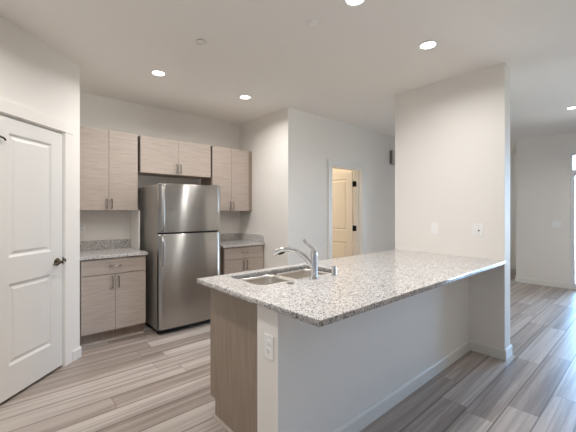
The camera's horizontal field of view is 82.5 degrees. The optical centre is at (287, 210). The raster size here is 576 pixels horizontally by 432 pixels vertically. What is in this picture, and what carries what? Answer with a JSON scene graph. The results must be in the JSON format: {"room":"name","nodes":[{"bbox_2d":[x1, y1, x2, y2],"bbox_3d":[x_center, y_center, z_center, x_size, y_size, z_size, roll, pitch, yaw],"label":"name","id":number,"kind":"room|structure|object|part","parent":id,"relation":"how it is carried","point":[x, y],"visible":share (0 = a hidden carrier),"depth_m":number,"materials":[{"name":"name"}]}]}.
{"room":"kitchen","nodes":[
{"label":"kitchen","id":0,"kind":"room"},
{"bbox_2d":[0,15,79,350],"bbox_3d":[-2.203,0.004,0.513,0.604,2.733,6.344,0,0,-1],"label":"wall","id":1,"kind":"structure","parent":0,"point":[35,76],"depth_m":2.71,"materials":[{"name":"white paint"}]},
{"bbox_2d":[0,115,65,402],"bbox_3d":[-1.984,0.340,2.556,0.108,2.013,0.662,0,0,4],"label":"door","id":2,"kind":"structure","parent":1,"relation":"in","point":[32,260],"depth_m":2.52,"materials":[{"name":"white paint"}]},
{"bbox_3d":[-1.947,0.438,2.776,0.062,0.066,0.124,0,0,4],"label":"handle","id":3,"kind":"part","parent":2,"relation":"part of","materials":[{"name":"brown metal"}]},
{"bbox_2d":[0,98,73,366],"bbox_3d":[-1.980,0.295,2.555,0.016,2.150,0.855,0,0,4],"label":"trim","id":4,"kind":"structure","parent":1,"relation":"attached to","point":[7,107],"depth_m":2.90,"materials":[{"name":"white paint"}]},
{"bbox_2d":[72,346,81,361],"bbox_3d":[-2.128,1.323,0.237,0.014,0.095,5.712,0,0,4],"label":"baseboard","id":5,"kind":"structure","parent":1,"relation":"attached to","point":[77,353],"depth_m":3.02,"materials":[{"name":"white paint"}]},
{"bbox_2d":[80,92,239,248],"bbox_3d":[-3.189,0.004,3.141,6.625,2.733,0.130,0,0,-41],"label":"wall","id":6,"kind":"structure","parent":0,"point":[99,112],"depth_m":4.22,"materials":[{"name":"white paint"}]},
{"bbox_2d":[80,223,85,232],"bbox_3d":[-2.365,0.200,3.775,0.072,0.118,0.008,0,0,-41],"label":"wall outlet","id":7,"kind":"object","parent":6,"relation":"attached to","point":[82,225],"visible":0.87,"depth_m":3.78,"materials":[{"name":"white plastic"}]},
{"bbox_2d":[80,239,130,250],"bbox_3d":[-2.219,0.405,3.891,0.663,0.103,0.020,0,0,-41],"label":"backsplash","id":8,"kind":"structure","parent":6,"relation":"attached to","point":[120,243],"depth_m":3.91,"materials":[{"name":"stone"}]},
{"bbox_2d":[80,126,137,210],"bbox_3d":[-2.106,-0.449,3.753,0.652,0.894,0.376,0,0,-41],"label":"upper cabinet","id":9,"kind":"object","parent":6,"relation":"attached to","point":[108,158],"visible":0.85,"depth_m":3.65,"materials":[{"name":"laminate"}]},
{"bbox_3d":[-2.111,-0.449,3.557,0.302,0.890,0.019,0,0,-41],"label":"door","id":10,"kind":"part","parent":9,"relation":"part of","materials":[{"name":"laminate"}]},
{"bbox_3d":[-1.882,-0.449,3.759,0.302,0.890,0.019,0,0,-41],"label":"door","id":11,"kind":"part","parent":9,"relation":"part of","materials":[{"name":"laminate"}]},
{"bbox_2d":[138,135,210,178],"bbox_3d":[-1.497,-0.672,4.290,0.920,0.440,0.376,0,0,-41],"label":"upper cabinet","id":12,"kind":"object","parent":6,"relation":"attached to","point":[160,157],"visible":0.99,"depth_m":4.14,"materials":[{"name":"laminate"}]},
{"bbox_3d":[-1.574,-0.672,4.030,0.456,0.436,0.019,0,0,-41],"label":"door","id":13,"kind":"part","parent":12,"relation":"part of","materials":[{"name":"laminate"}]},
{"bbox_3d":[-1.230,-0.672,4.333,0.456,0.436,0.019,0,0,-41],"label":"door","id":14,"kind":"part","parent":12,"relation":"part of","materials":[{"name":"laminate"}]},
{"bbox_2d":[201,146,251,210],"bbox_3d":[-0.886,-0.444,4.829,0.670,0.896,0.376,0,0,-41],"label":"upper cabinet","id":15,"kind":"object","parent":6,"relation":"attached to","point":[231,169],"visible":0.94,"depth_m":4.70,"materials":[{"name":"laminate"}]},
{"bbox_3d":[-0.928,-0.444,4.599,0.298,0.892,0.019,0,0,-41],"label":"door","id":16,"kind":"part","parent":15,"relation":"part of","materials":[{"name":"laminate"}]},
{"bbox_3d":[-0.702,-0.444,4.798,0.298,0.892,0.019,0,0,-41],"label":"door","id":17,"kind":"part","parent":15,"relation":"part of","materials":[{"name":"laminate"}]},
{"bbox_2d":[220,233,263,241],"bbox_3d":[-0.810,0.405,4.730,0.687,0.103,0.625,0,0,-41],"label":"backsplash","id":18,"kind":"structure","parent":6,"relation":"attached to","point":[233,236],"depth_m":5.00,"materials":[{"name":"stone"}]},
{"bbox_2d":[240,110,281,268],"bbox_3d":[-0.372,0.004,4.855,0.130,2.733,1.021,0,0,-41],"label":"wall","id":19,"kind":"structure","parent":0,"point":[262,136],"depth_m":4.68,"materials":[{"name":"white paint"}]},
{"bbox_2d":[0,0,575,152],"bbox_3d":[1.262,-1.413,2.857,12.930,0.100,9.980,0,0,-41],"label":"ceiling","id":20,"kind":"structure","parent":0,"point":[349,67],"depth_m":2.83,"materials":[{"name":"white paint"}]},
{"bbox_2d":[150,70,166,76],"bbox_3d":[-1.282,-1.360,3.252,0.160,0.006,0.160,0,0,-41],"label":"recessed light","id":21,"kind":"object","parent":20,"relation":"in","point":[160,73],"visible":1,"depth_m":3.25,"materials":[{"name":"white plastic"}]},
{"bbox_2d":[196,39,206,45],"bbox_3d":[-0.696,-1.353,2.639,0.086,0.020,0.086,0,0,-41],"label":"cap","id":22,"kind":"object","parent":20,"relation":"attached to","point":[201,42],"visible":1,"depth_m":2.62,"materials":[{"name":"white paint"}]},
{"bbox_2d":[238,95,251,99],"bbox_3d":[-0.516,-1.360,3.938,0.160,0.006,0.160,0,0,-41],"label":"recessed light","id":23,"kind":"object","parent":20,"relation":"in","point":[245,97],"visible":1,"depth_m":3.94,"materials":[{"name":"white"}]},
{"bbox_2d":[307,20,316,25],"bbox_3d":[0.174,-1.360,2.385,0.072,0.006,0.072,0,0,-41],"label":"cap","id":24,"kind":"object","parent":20,"relation":"attached to","point":[311,22],"visible":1,"depth_m":2.38,"materials":[{"name":"white plastic"}]},
{"bbox_2d":[343,0,366,6],"bbox_3d":[0.433,-1.360,2.114,0.160,0.006,0.160,0,0,-41],"label":"recessed light","id":25,"kind":"object","parent":20,"relation":"in","point":[350,3],"visible":1,"depth_m":2.15,"materials":[{"name":"white plastic"}]},
{"bbox_2d":[418,40,438,49],"bbox_3d":[1.152,-1.360,2.702,0.160,0.006,0.160,0,0,-41],"label":"recessed light","id":26,"kind":"object","parent":20,"relation":"in","point":[429,44],"visible":1,"depth_m":2.70,"materials":[{"name":"white plastic"}]},
{"bbox_2d":[565,106,575,109],"bbox_3d":[3.765,-1.360,4.338,0.160,0.006,0.160,0,0,-41],"label":"recessed light","id":27,"kind":"object","parent":20,"relation":"in","point":[571,107],"visible":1,"depth_m":4.36,"materials":[{"name":"white plastic"}]},
{"bbox_2d":[0,269,575,431],"bbox_3d":[1.262,1.400,2.857,12.930,0.060,9.980,0,0,-41],"label":"floor","id":28,"kind":"structure","parent":0,"point":[148,381],"depth_m":2.52,"materials":[{"name":"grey wood"}]},
{"bbox_2d":[80,255,145,347],"bbox_3d":[-2.000,0.930,3.653,0.617,0.880,0.666,0,0,-41],"label":"base cabinet","id":29,"kind":"object","parent":28,"relation":"on","point":[112,290],"visible":0.92,"depth_m":3.41,"materials":[{"name":"laminate"}]},
{"bbox_3d":[-1.925,0.947,3.335,0.304,0.576,0.019,0,0,-41],"label":"door","id":30,"kind":"part","parent":29,"relation":"part of","materials":[{"name":"laminate"}]},
{"bbox_3d":[-1.854,1.360,3.486,0.617,0.020,0.017,0,0,-41],"label":"shoe molding","id":31,"kind":"part","parent":29,"relation":"part of","materials":[{"name":"laminate"}]},
{"bbox_3d":[-1.809,0.576,3.436,0.611,0.156,0.019,0,0,-41],"label":"drawer","id":32,"kind":"part","parent":29,"relation":"part of","materials":[{"name":"laminate"}]},
{"bbox_2d":[80,239,147,259],"bbox_3d":[-2.009,0.419,3.653,0.663,0.133,0.655,0,0,-41],"label":"countertop","id":33,"kind":"structure","parent":29,"relation":"on","point":[89,250],"depth_m":3.76,"materials":[{"name":"stone"}]},
{"bbox_2d":[131,211,139,248],"bbox_3d":[-1.855,0.227,3.990,0.014,0.456,0.308,0,0,-41],"label":"panel","id":34,"kind":"object","parent":33,"relation":"on","point":[135,215],"visible":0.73,"depth_m":3.96,"materials":[{"name":"white paint"}]},
{"bbox_3d":[-1.694,0.947,3.538,0.304,0.576,0.019,0,0,-41],"label":"door","id":35,"kind":"part","parent":29,"relation":"part of","materials":[{"name":"laminate"}]},
{"bbox_2d":[138,183,219,333],"bbox_3d":[-1.339,0.526,4.074,0.760,1.688,0.776,0,0,-41],"label":"refrigerator","id":36,"kind":"object","parent":28,"relation":"on","point":[180,223],"visible":0.79,"depth_m":3.75,"materials":[{"name":"grey metal"}]},
{"bbox_3d":[-1.362,0.445,3.576,0.036,0.350,0.060,0,0,-41],"label":"handle","id":37,"kind":"part","parent":36,"relation":"part of","materials":[{"name":"silver metal"}]},
{"bbox_3d":[-1.362,-0.020,3.576,0.036,0.500,0.060,0,0,-41],"label":"handle","id":38,"kind":"part","parent":36,"relation":"part of","materials":[{"name":"silver metal"}]},
{"bbox_3d":[-1.129,0.783,3.835,0.760,1.050,0.080,0,0,-41],"label":"fridge door","id":39,"kind":"part","parent":36,"relation":"part of","materials":[{"name":"silver metal"}]},
{"bbox_3d":[-1.129,-0.029,3.835,0.760,0.546,0.080,0,0,-41],"label":"freezer door","id":40,"kind":"part","parent":36,"relation":"part of","materials":[{"name":"silver metal"}]},
{"bbox_2d":[220,245,262,274],"bbox_3d":[-0.791,0.930,4.718,0.640,0.880,0.666,0,0,-41],"label":"base cabinet","id":41,"kind":"object","parent":28,"relation":"on","point":[245,258],"visible":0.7,"depth_m":4.45,"materials":[{"name":"laminate"}]},
{"bbox_3d":[-0.720,0.947,4.396,0.316,0.576,0.019,0,0,-41],"label":"door","id":42,"kind":"part","parent":41,"relation":"part of","materials":[{"name":"laminate"}]},
{"bbox_2d":[220,233,264,247],"bbox_3d":[-0.800,0.419,4.718,0.687,0.133,0.655,0,0,-41],"label":"countertop","id":43,"kind":"structure","parent":41,"relation":"on","point":[231,240],"depth_m":4.86,"materials":[{"name":"stone"}]},
{"bbox_3d":[-0.600,0.576,4.501,0.634,0.156,0.019,0,0,-41],"label":"drawer","id":44,"kind":"part","parent":41,"relation":"part of","materials":[{"name":"laminate"}]},
{"bbox_3d":[-0.480,0.947,4.607,0.316,0.576,0.019,0,0,-41],"label":"door","id":45,"kind":"part","parent":41,"relation":"part of","materials":[{"name":"laminate"}]},
{"bbox_2d":[210,273,274,431],"bbox_3d":[0.567,0.929,2.798,2.418,0.882,0.599,0,0,-41],"label":"base cabinet","id":46,"kind":"object","parent":28,"relation":"on","point":[233,320],"visible":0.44,"depth_m":2.00,"materials":[{"name":"laminate"}]},
{"bbox_3d":[-0.318,1.362,1.985,0.014,0.016,0.545,0,0,-41],"label":"shoe molding","id":47,"kind":"part","parent":46,"relation":"part of","materials":[{"name":"laminate"}]},
{"bbox_3d":[-0.322,0.929,2.014,0.019,0.882,0.599,0,0,-41],"label":"panel","id":48,"kind":"part","parent":46,"relation":"part of","materials":[{"name":"laminate"}]},
{"bbox_2d":[197,250,505,327],"bbox_3d":[0.692,0.471,2.607,2.487,0.030,1.127,0,0,-41],"label":"countertop","id":49,"kind":"structure","parent":46,"relation":"on","point":[362,283],"depth_m":2.08,"materials":[{"name":"stone"}]},
{"bbox_2d":[239,268,330,284],"bbox_3d":[0.003,0.580,2.384,0.825,0.186,0.430,0,0,-41],"label":"sink","id":50,"kind":"object","parent":49,"relation":"in","point":[279,277],"visible":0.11,"depth_m":2.50,"materials":[{"name":"metal"}]},
{"bbox_3d":[-0.151,0.580,2.257,0.376,0.186,0.392,0,0,-41],"label":"bowl","id":51,"kind":"part","parent":50,"relation":"part of","materials":[{"name":"metal"}]},
{"bbox_3d":[0.148,0.580,2.520,0.376,0.186,0.392,0,0,-41],"label":"bowl","id":52,"kind":"part","parent":50,"relation":"part of","materials":[{"name":"metal"}]},
{"bbox_2d":[272,239,318,279],"bbox_3d":[0.049,0.321,2.192,0.316,0.269,0.067,0,0,0],"label":"faucet","id":53,"kind":"object","parent":49,"relation":"on","point":[313,263],"visible":1,"depth_m":2.18,"materials":[{"name":"silver metal"}]},
{"bbox_3d":[0.098,0.319,2.196,0.181,0.153,0.034,0,0,3],"label":"spout","id":54,"kind":"part","parent":53,"relation":"part of","materials":[{"name":"silver metal"}]},
{"bbox_3d":[0.142,0.233,2.195,0.091,0.093,0.024,0,0,4],"label":"lever","id":55,"kind":"part","parent":53,"relation":"part of","materials":[{"name":"silver metal"}]},
{"bbox_2d":[331,266,336,275],"bbox_3d":[0.325,0.423,2.316,0.043,0.066,0.043,0,0,-41],"label":"air gap","id":56,"kind":"object","parent":49,"relation":"on","point":[333,268],"visible":1,"depth_m":2.30,"materials":[{"name":"silver metal"}]},
{"bbox_2d":[282,107,394,265],"bbox_3d":[2.299,0.004,6.441,6.235,2.733,0.130,0,0,-41],"label":"wall","id":57,"kind":"structure","parent":0,"point":[309,140],"depth_m":4.74,"materials":[{"name":"white paint"}]},
{"bbox_2d":[332,171,355,258],"bbox_3d":[0.875,0.350,5.722,0.056,2.010,0.760,0,0,-41],"label":"door","id":58,"kind":"structure","parent":57,"relation":"in","point":[343,183],"depth_m":5.61,"materials":[{"name":"beige paint"}]},
{"bbox_2d":[328,159,365,258],"bbox_3d":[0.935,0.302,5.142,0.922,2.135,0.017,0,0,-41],"label":"trim","id":59,"kind":"structure","parent":57,"relation":"attached to","point":[331,162],"depth_m":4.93,"materials":[{"name":"white paint"}]},
{"bbox_2d":[389,150,394,164],"bbox_3d":[1.937,-0.965,5.985,0.221,0.260,0.074,0,0,-41],"label":"box","id":60,"kind":"object","parent":57,"relation":"attached to","point":[391,152],"visible":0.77,"depth_m":5.92,"materials":[{"name":"white plastic"}]},
{"bbox_2d":[332,168,354,254],"bbox_3d":[0.079,0.004,6.386,2.830,2.733,2.721,0,0,-41],"label":"wall","id":61,"kind":"structure","parent":0,"point":[333,169],"depth_m":6.86,"materials":[{"name":"beige paint"}]},
{"bbox_2d":[257,277,468,431],"bbox_3d":[0.813,0.928,2.497,2.452,0.884,0.173,0,0,-41],"label":"wall","id":62,"kind":"structure","parent":0,"point":[317,379],"depth_m":1.98,"materials":[{"name":"white paint"}]},
{"bbox_2d":[264,333,273,359],"bbox_3d":[-0.098,0.692,1.670,0.008,0.118,0.072,0,0,-41],"label":"wall outlet","id":63,"kind":"object","parent":62,"relation":"attached to","point":[268,340],"visible":1,"depth_m":1.67,"materials":[{"name":"white plastic"}]},
{"bbox_2d":[333,340,469,431],"bbox_3d":[0.808,1.323,2.482,2.452,0.095,0.185,0,0,-41],"label":"baseboard","id":64,"kind":"structure","parent":62,"relation":"attached to","point":[379,408],"depth_m":2.36,"materials":[{"name":"white paint"}]},
{"bbox_2d":[395,62,509,348],"bbox_3d":[1.685,0.004,3.488,0.166,2.733,1.112,0,0,-41],"label":"wall partition","id":65,"kind":"structure","parent":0,"point":[452,135],"depth_m":3.28,"materials":[{"name":"white paint"}]},
{"bbox_2d":[431,223,437,233],"bbox_3d":[1.559,0.190,3.499,0.008,0.118,0.072,0,0,-41],"label":"wall plate","id":66,"kind":"object","parent":65,"relation":"attached to","point":[434,226],"visible":1,"depth_m":3.49,"materials":[{"name":"white plastic"}]},
{"bbox_2d":[473,224,483,236],"bbox_3d":[1.840,0.188,3.177,0.012,0.122,0.092,0,0,-41],"label":"wall plate","id":67,"kind":"object","parent":65,"relation":"attached to","point":[478,229],"visible":1,"depth_m":3.18,"materials":[{"name":"white plastic"}]},
{"bbox_2d":[470,340,511,360],"bbox_3d":[1.685,1.323,3.488,0.194,0.095,1.140,0,0,-41],"label":"baseboard","id":68,"kind":"structure","parent":65,"relation":"attached to","point":[503,354],"depth_m":3.09,"materials":[{"name":"white paint"}]},
{"bbox_2d":[510,153,515,264],"bbox_3d":[5.181,0.004,7.961,0.100,2.733,1.659,0,0,-41],"label":"wall","id":69,"kind":"structure","parent":0,"point":[512,155],"depth_m":7.74,"materials":[{"name":"white paint"}]},
{"bbox_2d":[516,132,575,288],"bbox_3d":[6.790,0.004,4.848,1.600,2.733,5.400,0,0,-41],"label":"wall","id":70,"kind":"structure","parent":0,"point":[542,163],"depth_m":6.04,"materials":[{"name":"white paint"}]},
{"bbox_2d":[515,277,568,288],"bbox_3d":[6.780,1.323,4.849,1.614,0.095,5.414,0,0,-41],"label":"baseboard","id":71,"kind":"structure","parent":70,"relation":"attached to","point":[517,279],"depth_m":6.03,"materials":[{"name":"white paint"}]},
{"bbox_2d":[552,221,560,227],"bbox_3d":[4.809,0.245,5.881,0.008,0.118,0.118,0,0,-41],"label":"wall plate","id":72,"kind":"object","parent":70,"relation":"attached to","point":[555,224],"visible":1,"depth_m":5.88,"materials":[{"name":"white plastic"}]},
{"bbox_2d":[570,153,575,288],"bbox_3d":[5.801,0.188,4.843,0.092,2.365,2.500,0,0,-41],"label":"window","id":73,"kind":"structure","parent":70,"relation":"in","point":[572,172],"depth_m":5.74,"materials":[{"name":"plastic"}]},
{"bbox_3d":[5.778,0.335,4.823,0.032,1.990,2.436,0,0,-41],"label":"sash","id":74,"kind":"part","parent":73,"relation":"part of","materials":[{"name":"plastic"}]}
]}

